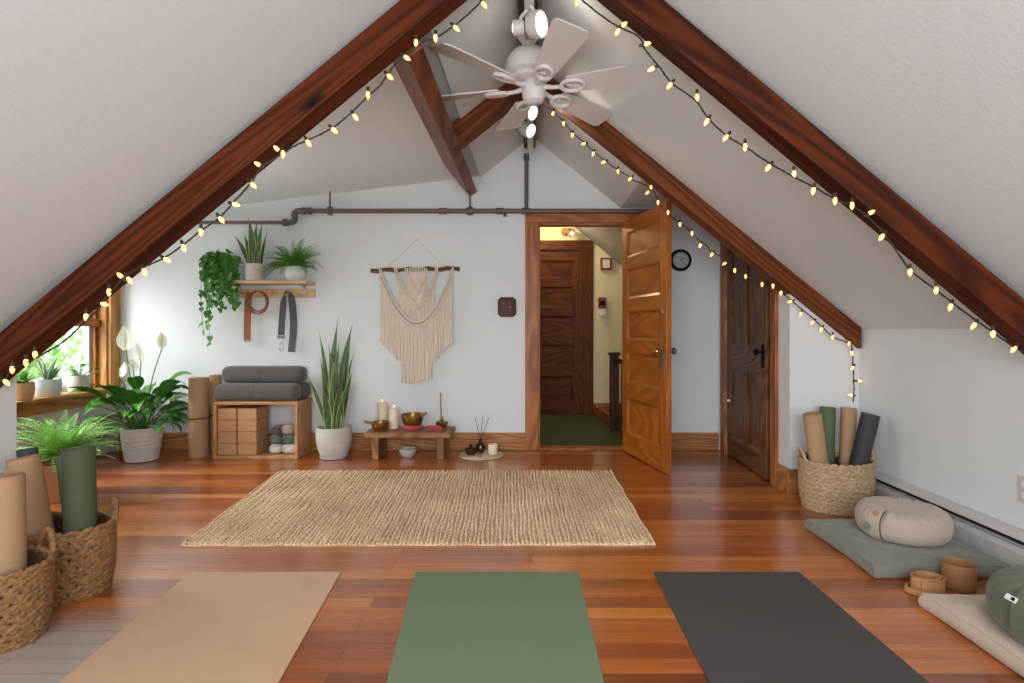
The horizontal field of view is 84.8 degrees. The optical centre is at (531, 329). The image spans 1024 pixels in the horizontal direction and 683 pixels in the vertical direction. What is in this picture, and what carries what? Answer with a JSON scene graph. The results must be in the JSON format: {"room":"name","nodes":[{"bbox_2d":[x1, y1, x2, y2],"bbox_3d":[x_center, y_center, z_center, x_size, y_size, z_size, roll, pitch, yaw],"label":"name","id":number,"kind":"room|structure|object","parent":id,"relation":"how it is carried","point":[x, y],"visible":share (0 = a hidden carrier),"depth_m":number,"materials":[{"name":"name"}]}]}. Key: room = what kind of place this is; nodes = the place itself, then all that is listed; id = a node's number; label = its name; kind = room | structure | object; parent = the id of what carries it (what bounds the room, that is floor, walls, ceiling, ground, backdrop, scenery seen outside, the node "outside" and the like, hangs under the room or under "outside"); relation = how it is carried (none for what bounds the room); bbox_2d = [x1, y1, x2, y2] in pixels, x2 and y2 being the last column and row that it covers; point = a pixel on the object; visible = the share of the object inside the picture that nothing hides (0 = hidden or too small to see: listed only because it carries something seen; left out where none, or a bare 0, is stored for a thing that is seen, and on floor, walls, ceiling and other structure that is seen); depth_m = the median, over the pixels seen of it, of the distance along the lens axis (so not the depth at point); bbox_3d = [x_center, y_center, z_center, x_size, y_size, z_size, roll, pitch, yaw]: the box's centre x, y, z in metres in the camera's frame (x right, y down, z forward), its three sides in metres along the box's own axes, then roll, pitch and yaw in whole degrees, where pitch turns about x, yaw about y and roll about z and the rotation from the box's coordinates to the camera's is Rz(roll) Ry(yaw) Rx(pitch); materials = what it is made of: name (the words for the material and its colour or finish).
{"room":"exercise studio","nodes":[
{"label":"exercise studio","id":0,"kind":"room"},
{"bbox_2d":[0,375,16,472],"bbox_3d":[-2.155,-0.163,0.795,3.410,2.466,3.190,0,0,0],"label":"wall","id":1,"kind":"structure","parent":0,"point":[8,393],"depth_m":2.35,"materials":[{"name":"paint"}]},
{"bbox_2d":[17,402,117,449],"bbox_3d":[-3.780,-0.080,3.645,0.160,2.300,2.710,0,0,0],"label":"wall","id":2,"kind":"structure","parent":0,"point":[57,415],"depth_m":4.41,"materials":[{"name":"paint"}]},
{"bbox_2d":[17,289,123,417],"bbox_3d":[-3.723,-0.090,3.919,0.275,1.440,2.158,0,0,0],"label":"window","id":3,"kind":"structure","parent":2,"relation":"in","point":[101,330],"depth_m":4.84,"materials":[{"name":"brown wood"}]},
{"bbox_2d":[17,369,37,400],"bbox_3d":[-3.641,0.385,3.990,0.202,0.229,0.226,0,0,0],"label":"potted plant","id":4,"kind":"object","parent":3,"relation":"on","point":[25,389],"visible":0.71,"depth_m":3.98,"materials":[{"name":"green plant"}]},
{"bbox_2d":[26,357,63,396],"bbox_3d":[-3.697,0.345,4.285,0.242,0.310,0.214,0,0,0],"label":"potted plant","id":5,"kind":"object","parent":3,"relation":"on","point":[49,386],"visible":0.94,"depth_m":4.23,"materials":[{"name":"green plant"}]},
{"bbox_2d":[59,362,103,391],"bbox_3d":[-3.694,0.381,4.578,0.339,0.238,0.340,0,0,0],"label":"potted plant","id":6,"kind":"object","parent":3,"relation":"on","point":[78,378],"visible":0.88,"depth_m":4.52,"materials":[{"name":"green plant"}]},
{"bbox_2d":[29,429,118,459],"bbox_3d":[-3.669,0.968,3.765,0.062,0.205,2.330,0,0,0],"label":"baseboard","id":7,"kind":"structure","parent":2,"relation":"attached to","point":[116,438],"depth_m":4.80,"materials":[{"name":"wood"}]},
{"bbox_2d":[118,140,719,449],"bbox_3d":[-0.775,-0.430,5.050,6.350,3.000,0.100,0,0,0],"label":"wall","id":8,"kind":"structure","parent":0,"point":[481,374],"depth_m":5.00,"materials":[{"name":"paint"}]},
{"bbox_2d":[212,280,314,288],"bbox_3d":[-2.339,-0.398,4.899,0.807,0.058,0.199,0,0,0],"label":"wall shelf","id":9,"kind":"object","parent":8,"relation":"attached to","point":[303,283],"visible":0.75,"depth_m":4.80,"materials":[{"name":"brown wood"}]},
{"bbox_2d":[198,248,242,346],"bbox_3d":[-2.673,-0.281,4.822,0.357,0.862,0.308,0,0,-16],"label":"pothos","id":10,"kind":"object","parent":9,"relation":"on","point":[222,267],"visible":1,"depth_m":4.78,"materials":[{"name":"green plant"}]},
{"bbox_2d":[235,218,267,279],"bbox_3d":[-2.422,-0.702,4.827,0.240,0.547,0.191,0,0,-36],"label":"snake plant","id":11,"kind":"object","parent":9,"relation":"on","point":[253,254],"visible":0.94,"depth_m":4.83,"materials":[{"name":"plant"}]},
{"bbox_2d":[257,237,322,279],"bbox_3d":[-2.069,-0.605,4.783,0.522,0.354,0.403,0,0,3],"label":"potted fern","id":12,"kind":"object","parent":9,"relation":"on","point":[295,266],"visible":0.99,"depth_m":4.80,"materials":[{"name":"plant"}]},
{"bbox_2d":[284,266,305,279],"bbox_3d":[-2.065,-0.491,4.885,0.175,0.125,0.175,0,0,0],"label":"pot","id":13,"kind":"object","parent":12,"relation":"on","point":[291,272],"depth_m":4.82,"materials":[{"name":"white ceramic"}]},
{"bbox_2d":[237,289,315,297],"bbox_3d":[-2.274,-0.326,4.958,0.688,0.075,0.081,0,0,0],"label":"peg rail","id":14,"kind":"object","parent":8,"relation":"attached to","point":[271,293],"visible":0.96,"depth_m":4.97,"materials":[{"name":"brown wood"}]},
{"bbox_2d":[243,290,268,342],"bbox_3d":[-2.430,-0.116,4.933,0.215,0.461,0.062,0,0,0],"label":"strap","id":15,"kind":"object","parent":14,"relation":"hanging from","point":[248,297],"visible":1,"depth_m":4.93,"materials":[{"name":"brown leather"}]},
{"bbox_2d":[277,291,296,351],"bbox_3d":[-2.160,-0.072,4.925,0.170,0.539,0.061,0,0,0],"label":"strap","id":16,"kind":"object","parent":14,"relation":"hanging from","point":[291,299],"visible":1,"depth_m":4.94,"materials":[{"name":"fabric"}]},
{"bbox_2d":[119,433,524,449],"bbox_3d":[-1.870,0.993,4.989,3.620,0.155,0.022,0,0,0],"label":"baseboard","id":17,"kind":"structure","parent":8,"relation":"attached to","point":[170,441],"depth_m":4.98,"materials":[{"name":"brown wood"}]},
{"bbox_2d":[370,239,459,383],"bbox_3d":[-1.031,-0.161,4.961,0.787,1.276,0.076,0,0,0],"label":"macrame hanging","id":18,"kind":"object","parent":8,"relation":"attached to","point":[421,301],"visible":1,"depth_m":4.94,"materials":[{"name":"fabric"}]},
{"bbox_2d":[498,297,515,316],"bbox_3d":[-0.222,-0.204,4.983,0.164,0.176,0.030,0,0,0],"label":"wall plaque","id":19,"kind":"object","parent":8,"relation":"attached to","point":[506,306],"visible":1,"depth_m":4.98,"materials":[{"name":"brown wood"}]},
{"bbox_2d":[525,213,639,449],"bbox_3d":[0.450,0.005,5.045,1.020,2.130,0.150,0,0,0],"label":"trim","id":20,"kind":"structure","parent":8,"relation":"attached to","point":[533,221],"depth_m":4.97,"materials":[{"name":"red wood"}]},
{"bbox_2d":[622,201,676,472],"bbox_3d":[0.884,0.054,4.534,0.182,2.008,0.845,0,0,-18],"label":"door","id":21,"kind":"structure","parent":8,"relation":"in","point":[647,350],"depth_m":4.45,"materials":[{"name":"brown wood"}]},
{"bbox_2d":[671,249,691,270],"bbox_3d":[1.322,-0.621,4.980,0.198,0.198,0.036,0,0,0],"label":"wall clock","id":22,"kind":"object","parent":8,"relation":"attached to","point":[681,260],"visible":0.98,"depth_m":4.98,"materials":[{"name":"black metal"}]},
{"bbox_2d":[671,433,718,449],"bbox_3d":[1.308,0.993,4.989,0.705,0.155,0.022,0,0,0],"label":"baseboard","id":23,"kind":"structure","parent":8,"relation":"attached to","point":[679,441],"depth_m":4.98,"materials":[{"name":"brown wood"}]},
{"bbox_2d":[0,0,1023,331],"bbox_3d":[-0.800,-0.838,2.100,6.200,2.023,5.800,0,0,0],"label":"ceiling","id":24,"kind":"structure","parent":0,"point":[107,107],"depth_m":2.04,"materials":[{"name":"paint"}]},
{"bbox_2d":[0,0,466,385],"bbox_3d":[-1.107,-0.735,2.256,2.175,1.952,0.112,0,0,0],"label":"rafter","id":25,"kind":"object","parent":24,"relation":"attached to","point":[381,43],"visible":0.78,"depth_m":2.20,"materials":[{"name":"brown wood"}]},
{"bbox_2d":[0,0,486,387],"bbox_3d":[-1.115,-0.541,2.178,1.992,1.598,0.016,0,0,0],"label":"string lights","id":26,"kind":"object","parent":25,"relation":"attached to","point":[282,151],"visible":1,"depth_m":2.17,"materials":[{"name":"black glass"}]},
{"bbox_2d":[199,153,648,225],"bbox_3d":[-1.140,-1.232,4.930,4.446,0.635,0.064,0,0,0],"label":"pipe","id":27,"kind":"object","parent":24,"relation":"hanging from","point":[469,210],"visible":0.85,"depth_m":4.91,"materials":[{"name":"metal"}]},
{"bbox_2d":[393,41,476,195],"bbox_3d":[-0.597,-1.269,3.641,0.261,0.297,2.654,0,0,-1],"label":"rafter","id":28,"kind":"structure","parent":24,"relation":"attached to","point":[417,76],"depth_m":3.06,"materials":[{"name":"brown wood"}]},
{"bbox_2d":[453,83,522,154],"bbox_3d":[-0.265,-1.431,3.665,0.490,0.533,0.130,0,0,0],"label":"rafter","id":29,"kind":"object","parent":24,"relation":"attached to","point":[489,111],"visible":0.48,"depth_m":3.60,"materials":[{"name":"brown wood"}]},
{"bbox_2d":[518,0,537,147],"bbox_3d":[-0.020,-1.690,3.000,0.100,0.150,3.950,0,0,0],"label":"ridge beam","id":30,"kind":"structure","parent":24,"relation":"attached to","point":[520,2],"depth_m":2.88,"materials":[{"name":"brown wood"}]},
{"bbox_2d":[518,106,537,151],"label":"track light","id":31,"kind":"object","parent":30,"relation":"attached to","point":[528,129],"depth_m":4.03,"materials":[{"name":"white"}]},
{"bbox_2d":[427,18,631,130],"bbox_3d":[0.009,-1.370,3.050,1.283,0.500,1.283,0,0,0],"label":"ceiling fan","id":32,"kind":"object","parent":30,"relation":"hanging from","point":[529,66],"visible":0.95,"depth_m":2.95,"materials":[{"name":"white metal"}]},
{"bbox_2d":[512,0,547,40],"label":"track light","id":33,"kind":"object","parent":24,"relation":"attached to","point":[536,24],"depth_m":2.70,"materials":[{"name":"white"}]},
{"bbox_2d":[544,78,860,348],"bbox_3d":[1.070,-0.806,3.663,2.100,1.851,0.125,0,0,0],"label":"rafter","id":34,"kind":"object","parent":24,"relation":"attached to","point":[604,134],"visible":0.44,"depth_m":3.60,"materials":[{"name":"brown wood"}]},
{"bbox_2d":[548,108,861,401],"bbox_3d":[1.104,-0.480,3.575,2.006,1.879,0.016,0,0,0],"label":"string lights","id":35,"kind":"object","parent":34,"relation":"hanging from","point":[553,110],"visible":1,"depth_m":3.57,"materials":[{"name":"black glass"}]},
{"bbox_2d":[597,0,1023,354],"bbox_3d":[1.073,-0.764,2.256,2.105,1.894,0.112,0,0,0],"label":"rafter","id":36,"kind":"object","parent":24,"relation":"attached to","point":[670,33],"visible":1,"depth_m":2.20,"materials":[{"name":"brown wood"}]},
{"bbox_2d":[575,0,1023,352],"bbox_3d":[1.047,-0.605,2.178,1.786,1.423,0.016,0,0,0],"label":"string lights","id":37,"kind":"object","parent":36,"relation":"attached to","point":[643,44],"visible":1,"depth_m":2.17,"materials":[{"name":"black glass"}]},
{"bbox_2d":[0,450,1023,682],"bbox_3d":[-0.750,1.145,2.075,6.700,0.150,5.950,0,0,0],"label":"floor","id":38,"kind":"structure","parent":0,"point":[712,512],"depth_m":2.54,"materials":[{"name":"brown wood"}]},
{"bbox_2d":[0,526,57,654],"bbox_3d":[-1.912,0.907,1.935,0.464,0.363,0.350,0,0,0],"label":"woven basket","id":39,"kind":"object","parent":38,"relation":"on","point":[26,596],"visible":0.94,"depth_m":1.90,"materials":[{"name":"wicker"}]},
{"bbox_2d":[0,471,26,575],"bbox_3d":[-1.832,0.777,1.943,0.130,0.547,0.125,0,0,0],"label":"rolled mat","id":40,"kind":"object","parent":39,"relation":"in","point":[13,515],"visible":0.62,"depth_m":1.92,"materials":[{"name":"rubber"}]},
{"bbox_2d":[27,496,119,606],"bbox_3d":[-1.955,0.898,2.295,0.464,0.379,0.350,0,0,0],"label":"woven basket","id":41,"kind":"object","parent":38,"relation":"on","point":[85,561],"visible":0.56,"depth_m":2.22,"materials":[{"name":"wicker"}]},
{"bbox_2d":[16,447,38,457],"bbox_3d":[-2.090,0.774,2.344,0.137,0.559,0.071,0,0,21],"label":"rolled mat","id":42,"kind":"object","parent":41,"relation":"in","point":[35,450],"visible":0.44,"depth_m":2.33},
{"bbox_2d":[5,454,54,536],"bbox_3d":[-1.995,0.781,2.253,0.189,0.555,0.108,0,0,-13],"label":"rolled mat","id":43,"kind":"object","parent":41,"relation":"in","point":[38,509],"visible":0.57,"depth_m":2.22,"materials":[{"name":"rubber"}]},
{"bbox_2d":[55,456,62,517],"bbox_3d":[-1.969,0.793,2.387,0.133,0.520,0.050,0,0,17],"label":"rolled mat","id":44,"kind":"object","parent":41,"relation":"in","point":[57,458],"visible":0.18,"depth_m":2.37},
{"bbox_2d":[61,445,97,533],"bbox_3d":[-1.838,0.765,2.280,0.119,0.572,0.119,0,0,0],"label":"rolled mat","id":45,"kind":"object","parent":41,"relation":"in","point":[78,463],"visible":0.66,"depth_m":2.23,"materials":[{"name":"plastic"}]},
{"bbox_2d":[17,409,129,503],"bbox_3d":[-3.015,0.794,3.547,0.772,0.553,0.822,0,0,-31],"label":"fern","id":46,"kind":"object","parent":38,"relation":"on","point":[55,442],"visible":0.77,"depth_m":3.50,"materials":[{"name":"plant"}]},
{"bbox_2d":[42,459,60,503],"bbox_3d":[-2.980,0.950,3.550,0.270,0.240,0.270,0,0,0],"label":"pot","id":47,"kind":"object","parent":46,"relation":"on","point":[51,479],"depth_m":3.44,"materials":[{"name":"ceramic"}]},
{"bbox_2d":[67,326,192,462],"bbox_3d":[-3.138,0.518,4.522,0.811,1.104,0.926,0,0,5],"label":"peace lily","id":48,"kind":"object","parent":38,"relation":"on","point":[144,438],"visible":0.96,"depth_m":4.49,"materials":[{"name":"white plant"}]},
{"bbox_2d":[125,349,139,417],"bbox_3d":[-3.256,0.490,4.581,0.136,0.671,0.027,0,0,-9],"label":"stem","id":49,"kind":"object","parent":48,"relation":"on","point":[133,366],"depth_m":4.58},
{"bbox_2d":[139,361,141,418],"bbox_3d":[-3.197,0.539,4.584,0.008,0.572,0.040,0,0,12],"label":"flower","id":50,"kind":"object","parent":48,"relation":"on","point":[139,361],"depth_m":4.57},
{"bbox_2d":[119,425,163,462],"bbox_3d":[-3.204,0.932,4.600,0.308,0.275,0.308,0,0,0],"label":"pot","id":51,"kind":"object","parent":48,"relation":"on","point":[145,443],"depth_m":4.49,"materials":[{"name":"white ceramic"}]},
{"bbox_2d":[144,347,162,425],"bbox_3d":[-3.109,0.482,4.580,0.180,0.688,0.028,0,0,7],"label":"stem","id":52,"kind":"object","parent":48,"relation":"on","point":[145,418],"depth_m":4.57,"materials":[{"name":"plant"}]},
{"bbox_2d":[58,572,339,682],"bbox_3d":[-1.086,1.066,1.582,0.665,0.006,1.833,0,0,-5],"label":"yoga mat","id":53,"kind":"object","parent":38,"relation":"on","point":[209,627],"visible":1,"depth_m":1.97,"materials":[{"name":"beige plastic"}]},
{"bbox_2d":[188,377,210,457],"bbox_3d":[-2.835,0.738,4.760,0.182,0.665,0.182,0,0,0],"label":"rolled mat","id":54,"kind":"object","parent":38,"relation":"on","point":[198,387],"visible":0.94,"depth_m":4.70,"materials":[{"name":"rubber"}]},
{"bbox_2d":[209,375,221,452],"bbox_3d":[-2.780,0.733,4.915,0.128,0.675,0.128,0,0,40],"label":"rolled mat","id":55,"kind":"object","parent":38,"relation":"on","point":[214,380],"visible":0.38,"depth_m":4.87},
{"bbox_2d":[213,397,311,458],"bbox_3d":[-2.296,0.833,4.795,0.701,0.475,0.300,0,0,0],"label":"cube shelf","id":56,"kind":"object","parent":38,"relation":"on","point":[303,406],"visible":0.75,"depth_m":4.67,"materials":[{"name":"brown wood"}]},
{"bbox_2d":[218,443,238,454],"bbox_3d":[-2.542,0.995,4.777,0.155,0.096,0.225,0,0,0],"label":"block","id":57,"kind":"object","parent":56,"relation":"on","point":[223,448],"visible":0.62,"depth_m":4.67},
{"bbox_2d":[218,431,237,442],"bbox_3d":[-2.542,0.897,4.777,0.155,0.096,0.225,0,0,0],"label":"block","id":58,"kind":"object","parent":57,"relation":"on","point":[223,437],"visible":0.59,"depth_m":4.67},
{"bbox_2d":[218,419,237,431],"bbox_3d":[-2.542,0.800,4.777,0.155,0.096,0.225,0,0,0],"label":"block","id":59,"kind":"object","parent":58,"relation":"on","point":[223,425],"visible":0.56,"depth_m":4.67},
{"bbox_2d":[218,405,248,419],"bbox_3d":[-2.542,0.703,4.777,0.155,0.096,0.225,0,0,0],"label":"block","id":60,"kind":"object","parent":59,"relation":"on","point":[229,412],"visible":0.85,"depth_m":4.67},
{"bbox_2d":[238,439,268,454],"bbox_3d":[-2.375,0.995,4.777,0.158,0.096,0.225,0,0,0],"label":"block","id":61,"kind":"object","parent":56,"relation":"on","point":[243,448],"visible":0.85,"depth_m":4.67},
{"bbox_2d":[238,427,268,442],"bbox_3d":[-2.375,0.897,4.777,0.158,0.096,0.225,0,0,0],"label":"block","id":62,"kind":"object","parent":61,"relation":"on","point":[258,436],"visible":0.88,"depth_m":4.67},
{"bbox_2d":[238,416,268,431],"bbox_3d":[-2.375,0.800,4.777,0.158,0.096,0.225,0,0,0],"label":"block","id":63,"kind":"object","parent":62,"relation":"on","point":[259,424],"visible":0.84,"depth_m":4.67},
{"bbox_2d":[238,405,268,419],"bbox_3d":[-2.375,0.703,4.777,0.158,0.096,0.225,0,0,0],"label":"block","id":64,"kind":"object","parent":63,"relation":"on","point":[252,412],"visible":1,"depth_m":4.67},
{"bbox_2d":[214,383,300,400],"bbox_3d":[-2.309,0.521,4.725,0.691,0.146,0.154,0,0,0],"label":"bolster","id":65,"kind":"object","parent":56,"relation":"on","point":[225,391],"visible":1,"depth_m":4.66,"materials":[{"name":"grey fabric"}]},
{"bbox_2d":[222,366,307,382],"bbox_3d":[-2.290,0.379,4.806,0.696,0.146,0.154,0,0,0],"label":"bolster","id":66,"kind":"object","parent":65,"relation":"on","point":[231,374],"visible":1,"depth_m":4.74,"materials":[{"name":"grey fabric"}]},
{"bbox_2d":[227,381,310,397],"bbox_3d":[-2.311,0.521,4.888,0.735,0.146,0.154,0,0,0],"label":"bolster","id":67,"kind":"object","parent":56,"relation":"on","point":[305,386],"visible":0.14,"depth_m":4.84,"materials":[{"name":"grey fabric"}]},
{"bbox_2d":[306,317,353,459],"bbox_3d":[-1.658,0.481,4.684,0.310,1.179,0.316,0,0,25],"label":"snake plant","id":68,"kind":"object","parent":38,"relation":"on","point":[333,438],"visible":1,"depth_m":4.64,"materials":[{"name":"plant"}]},
{"bbox_2d":[399,446,416,457],"bbox_3d":[-1.050,1.034,4.740,0.150,0.070,0.150,0,0,0],"label":"stone bowl","id":69,"kind":"object","parent":38,"relation":"on","point":[408,451],"visible":1,"depth_m":4.69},
{"bbox_2d":[364,426,454,458],"bbox_3d":[-1.032,0.959,4.780,0.713,0.222,0.330,0,0,0],"label":"bench","id":70,"kind":"object","parent":38,"relation":"on","point":[379,438],"visible":0.91,"depth_m":4.63,"materials":[{"name":"wood"}]},
{"bbox_2d":[364,420,388,430],"bbox_3d":[-1.304,0.799,4.720,0.197,0.095,0.148,0,0,0],"label":"bowl","id":71,"kind":"object","parent":70,"relation":"on","point":[378,425],"visible":1,"depth_m":4.67,"materials":[{"name":"gold metal"}]},
{"bbox_2d":[377,400,386,419],"bbox_3d":[-1.300,0.726,4.865,0.082,0.242,0.082,0,0,0],"label":"pillar candle","id":72,"kind":"object","parent":70,"relation":"on","point":[381,406],"visible":0.78,"depth_m":4.83,"materials":[{"name":"beige wax"}]},
{"bbox_2d":[389,406,398,428],"bbox_3d":[-1.191,0.749,4.825,0.082,0.196,0.082,0,0,0],"label":"pillar candle","id":73,"kind":"object","parent":70,"relation":"on","point":[393,411],"visible":1,"depth_m":4.79,"materials":[{"name":"beige wax"}]},
{"bbox_2d":[403,424,421,429],"bbox_3d":[-1.020,0.827,4.780,0.163,0.041,0.164,0,0,0],"label":"cushion","id":74,"kind":"object","parent":70,"relation":"on","point":[405,427],"visible":0.77,"depth_m":4.72,"materials":[{"name":"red fabric"}]},
{"bbox_2d":[401,412,426,425],"bbox_3d":[-1.009,0.746,4.783,0.214,0.115,0.192,0,0,-16],"label":"bowl","id":75,"kind":"object","parent":74,"relation":"on","point":[412,418],"visible":1,"depth_m":4.71,"materials":[{"name":"gold metal"}]},
{"bbox_2d":[181,469,654,546],"bbox_3d":[-0.640,1.060,3.499,2.518,0.020,1.472,0,0,0],"label":"jute rug","id":76,"kind":"object","parent":38,"relation":"on","point":[295,507],"visible":1,"depth_m":3.25,"materials":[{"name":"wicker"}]},
{"bbox_2d":[459,450,503,459],"bbox_3d":[-0.431,1.063,4.774,0.384,0.012,0.384,0,0,0],"label":"tray","id":77,"kind":"object","parent":38,"relation":"on","point":[464,455],"visible":0.66,"depth_m":4.69,"materials":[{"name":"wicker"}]},
{"bbox_2d":[387,572,603,682],"bbox_3d":[-0.138,1.066,1.582,0.752,0.006,1.767,0,0,0],"label":"yoga mat","id":78,"kind":"object","parent":38,"relation":"on","point":[457,627],"visible":1,"depth_m":1.99,"materials":[{"name":"green plastic"}]},
{"bbox_2d":[654,572,929,682],"bbox_3d":[0.882,1.066,1.582,0.699,0.006,1.767,0,0,0],"label":"yoga mat","id":79,"kind":"object","parent":38,"relation":"on","point":[739,627],"visible":1,"depth_m":1.97,"materials":[{"name":"grey plastic"}]},
{"bbox_2d":[796,447,875,515],"bbox_3d":[1.834,0.893,3.385,0.437,0.368,0.391,0,0,0],"label":"woven basket","id":80,"kind":"object","parent":38,"relation":"on","point":[836,489],"visible":0.89,"depth_m":3.23,"materials":[{"name":"wicker"}]},
{"bbox_2d":[802,411,828,463],"bbox_3d":[1.710,0.774,3.347,0.201,0.570,0.109,0,0,-18],"label":"rolled mat","id":81,"kind":"object","parent":80,"relation":"in","point":[813,420],"visible":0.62,"depth_m":3.29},
{"bbox_2d":[819,406,835,464],"bbox_3d":[1.832,0.766,3.489,0.134,0.575,0.094,0,0,-40],"label":"rolled mat","id":82,"kind":"object","parent":80,"relation":"in","point":[828,413],"visible":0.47,"depth_m":3.45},
{"bbox_2d":[839,407,856,465],"bbox_3d":[1.946,0.767,3.463,0.096,0.577,0.151,0,0,45],"label":"rolled mat","id":83,"kind":"object","parent":80,"relation":"in","point":[848,416],"visible":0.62,"depth_m":3.44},
{"bbox_2d":[849,412,879,465],"bbox_3d":[1.949,0.775,3.330,0.218,0.572,0.102,0,0,7],"label":"rolled mat","id":84,"kind":"object","parent":80,"relation":"in","point":[868,423],"visible":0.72,"depth_m":3.29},
{"bbox_2d":[804,519,1009,577],"bbox_3d":[1.764,1.025,2.702,0.606,0.088,0.618,0,0,0],"label":"floor cushion","id":85,"kind":"object","parent":38,"relation":"on","point":[879,558],"visible":0.62,"depth_m":2.51,"materials":[{"name":"green fabric"}]},
{"bbox_2d":[855,496,953,546],"bbox_3d":[1.793,0.919,2.720,0.408,0.145,0.400,0,0,0],"label":"cushion","id":86,"kind":"object","parent":85,"relation":"on","point":[917,523],"visible":1,"depth_m":2.60,"materials":[{"name":"beige fabric"}]},
{"bbox_2d":[904,570,945,596],"bbox_3d":[1.601,1.033,2.276,0.154,0.074,0.110,0,0,0],"label":"leather strap","id":87,"kind":"object","parent":38,"relation":"on","point":[921,581],"visible":0.92,"depth_m":2.26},
{"bbox_2d":[941,557,976,593],"bbox_3d":[1.773,1.017,2.325,0.120,0.104,0.120,0,0,0],"label":"wooden cup","id":88,"kind":"object","parent":38,"relation":"on","point":[960,574],"visible":0.97,"depth_m":2.29,"materials":[{"name":"brown wood"}]},
{"bbox_2d":[918,593,1023,677],"bbox_3d":[1.784,1.023,1.823,0.596,0.090,0.668,0,0,0],"label":"floor cushion","id":89,"kind":"object","parent":38,"relation":"on","point":[968,614],"visible":0.81,"depth_m":1.94,"materials":[{"name":"fabric"}]},
{"bbox_2d":[986,565,1023,644],"bbox_3d":[1.760,0.913,1.800,0.484,0.172,0.478,0,0,0],"label":"cushion","id":90,"kind":"object","parent":89,"relation":"on","point":[1005,586],"visible":1,"depth_m":1.83,"materials":[{"name":"fabric"}]},
{"bbox_2d":[540,227,621,402],"bbox_3d":[0.500,-0.430,6.125,2.900,3.000,2.050,0,0,0],"label":"wall","id":91,"kind":"structure","parent":0,"point":[607,329],"depth_m":7.05,"materials":[{"name":"beige paint"}]},
{"bbox_2d":[540,252,581,414],"bbox_3d":[0.198,0.042,7.080,0.875,2.050,0.042,0,0,0],"label":"door","id":92,"kind":"structure","parent":91,"relation":"in","point":[560,272],"depth_m":7.06,"materials":[{"name":"brown wood"}]},
{"bbox_2d":[540,240,592,414],"bbox_3d":[0.198,-0.028,7.065,1.145,2.195,0.090,0,0,0],"label":"trim","id":93,"kind":"structure","parent":91,"relation":"attached to","point":[584,246],"depth_m":7.03,"materials":[{"name":"brown wood"}]},
{"bbox_2d":[594,406,608,424],"bbox_3d":[0.843,1.008,6.540,0.030,0.120,0.989,0,0,-7],"label":"trim","id":94,"kind":"structure","parent":91,"relation":"attached to","point":[601,414],"depth_m":6.62,"materials":[{"name":"red wood"}]},
{"bbox_2d":[598,297,605,315],"bbox_3d":[0.877,-0.291,7.005,0.100,0.233,0.089,0,0,0],"label":"fire alarm","id":95,"kind":"object","parent":91,"relation":"attached to","point":[601,300],"visible":1,"depth_m":6.99,"materials":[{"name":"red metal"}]},
{"bbox_2d":[540,415,621,445],"bbox_3d":[0.500,1.129,6.225,2.800,0.122,2.250,0,0,0],"label":"floor","id":96,"kind":"structure","parent":0,"point":[555,430],"depth_m":5.83,"materials":[{"name":"green carpet"}]},
{"bbox_2d":[608,352,621,429],"bbox_3d":[0.994,0.653,5.651,0.149,0.827,0.883,0,0,-18],"label":"stair railing","id":97,"kind":"object","parent":96,"relation":"on","point":[614,361],"visible":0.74,"depth_m":5.95,"materials":[{"name":"brown wood"}]},
{"bbox_2d":[575,227,621,265],"bbox_3d":[1.140,-0.844,6.085,1.620,1.453,1.930,0,0,0],"label":"ceiling","id":98,"kind":"structure","parent":0,"point":[608,239],"depth_m":6.51,"materials":[{"name":"grey paint"}]},
{"bbox_2d":[778,291,858,468],"bbox_3d":[1.905,-0.030,4.325,0.450,2.200,1.350,0,0,0],"label":"wall","id":99,"kind":"structure","parent":0,"point":[814,369],"depth_m":3.65,"materials":[{"name":"paint"}]},
{"bbox_2d":[726,248,769,479],"bbox_3d":[1.653,0.081,4.389,0.110,1.955,0.860,0,0,2],"label":"door","id":100,"kind":"structure","parent":99,"relation":"in","point":[748,303],"depth_m":4.33,"materials":[{"name":"brown wood"}]},
{"bbox_2d":[720,242,777,486],"bbox_3d":[1.718,0.025,4.372,0.124,2.090,1.115,0,0,0],"label":"trim","id":101,"kind":"structure","parent":99,"relation":"attached to","point":[723,249],"depth_m":3.89,"materials":[{"name":"red wood"}]},
{"bbox_2d":[776,463,798,494],"bbox_3d":[1.894,0.988,3.721,0.472,0.165,0.186,0,0,0],"label":"baseboard","id":102,"kind":"structure","parent":99,"relation":"attached to","point":[786,478],"depth_m":3.63,"materials":[{"name":"brown wood"}]},
{"bbox_2d":[859,329,1023,529],"bbox_3d":[2.190,-0.080,2.100,0.120,2.300,5.800,0,0,0],"label":"wall","id":103,"kind":"structure","parent":0,"point":[949,403],"depth_m":2.86,"materials":[{"name":"paint"}]},
{"bbox_2d":[874,470,1023,565],"bbox_3d":[2.099,0.968,1.900,0.062,0.205,3.400,0,0,0],"label":"baseboard heater","id":104,"kind":"object","parent":103,"relation":"attached to","point":[1000,540],"visible":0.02,"depth_m":2.64,"materials":[{"name":"metal"}]},
{"bbox_2d":[1018,475,1023,502],"bbox_3d":[2.126,0.692,2.414,0.009,0.116,0.072,0,0,0],"label":"wall outlet","id":105,"kind":"object","parent":103,"relation":"attached to","point":[1020,478],"visible":1,"depth_m":2.43,"materials":[{"name":"plastic"}]},
{"label":"outside","id":106,"kind":"structure","parent":0,"visible":0},
{"bbox_2d":[17,337,69,384],"bbox_3d":[-6.518,1.351,5.511,3.099,5.444,3.112,0,0,5],"label":"tree","id":107,"kind":"object","parent":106,"point":[57,353],"visible":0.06,"depth_m":6.17,"materials":[{"name":"green plant"}]},
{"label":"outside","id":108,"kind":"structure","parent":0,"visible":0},
{"bbox_2d":[28,326,83,378],"bbox_3d":[-9.945,0.352,8.930,4.972,7.440,4.980,0,0,24],"label":"tree","id":109,"kind":"object","parent":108,"point":[72,351],"visible":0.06,"depth_m":10.02,"materials":[{"name":"green plant"}]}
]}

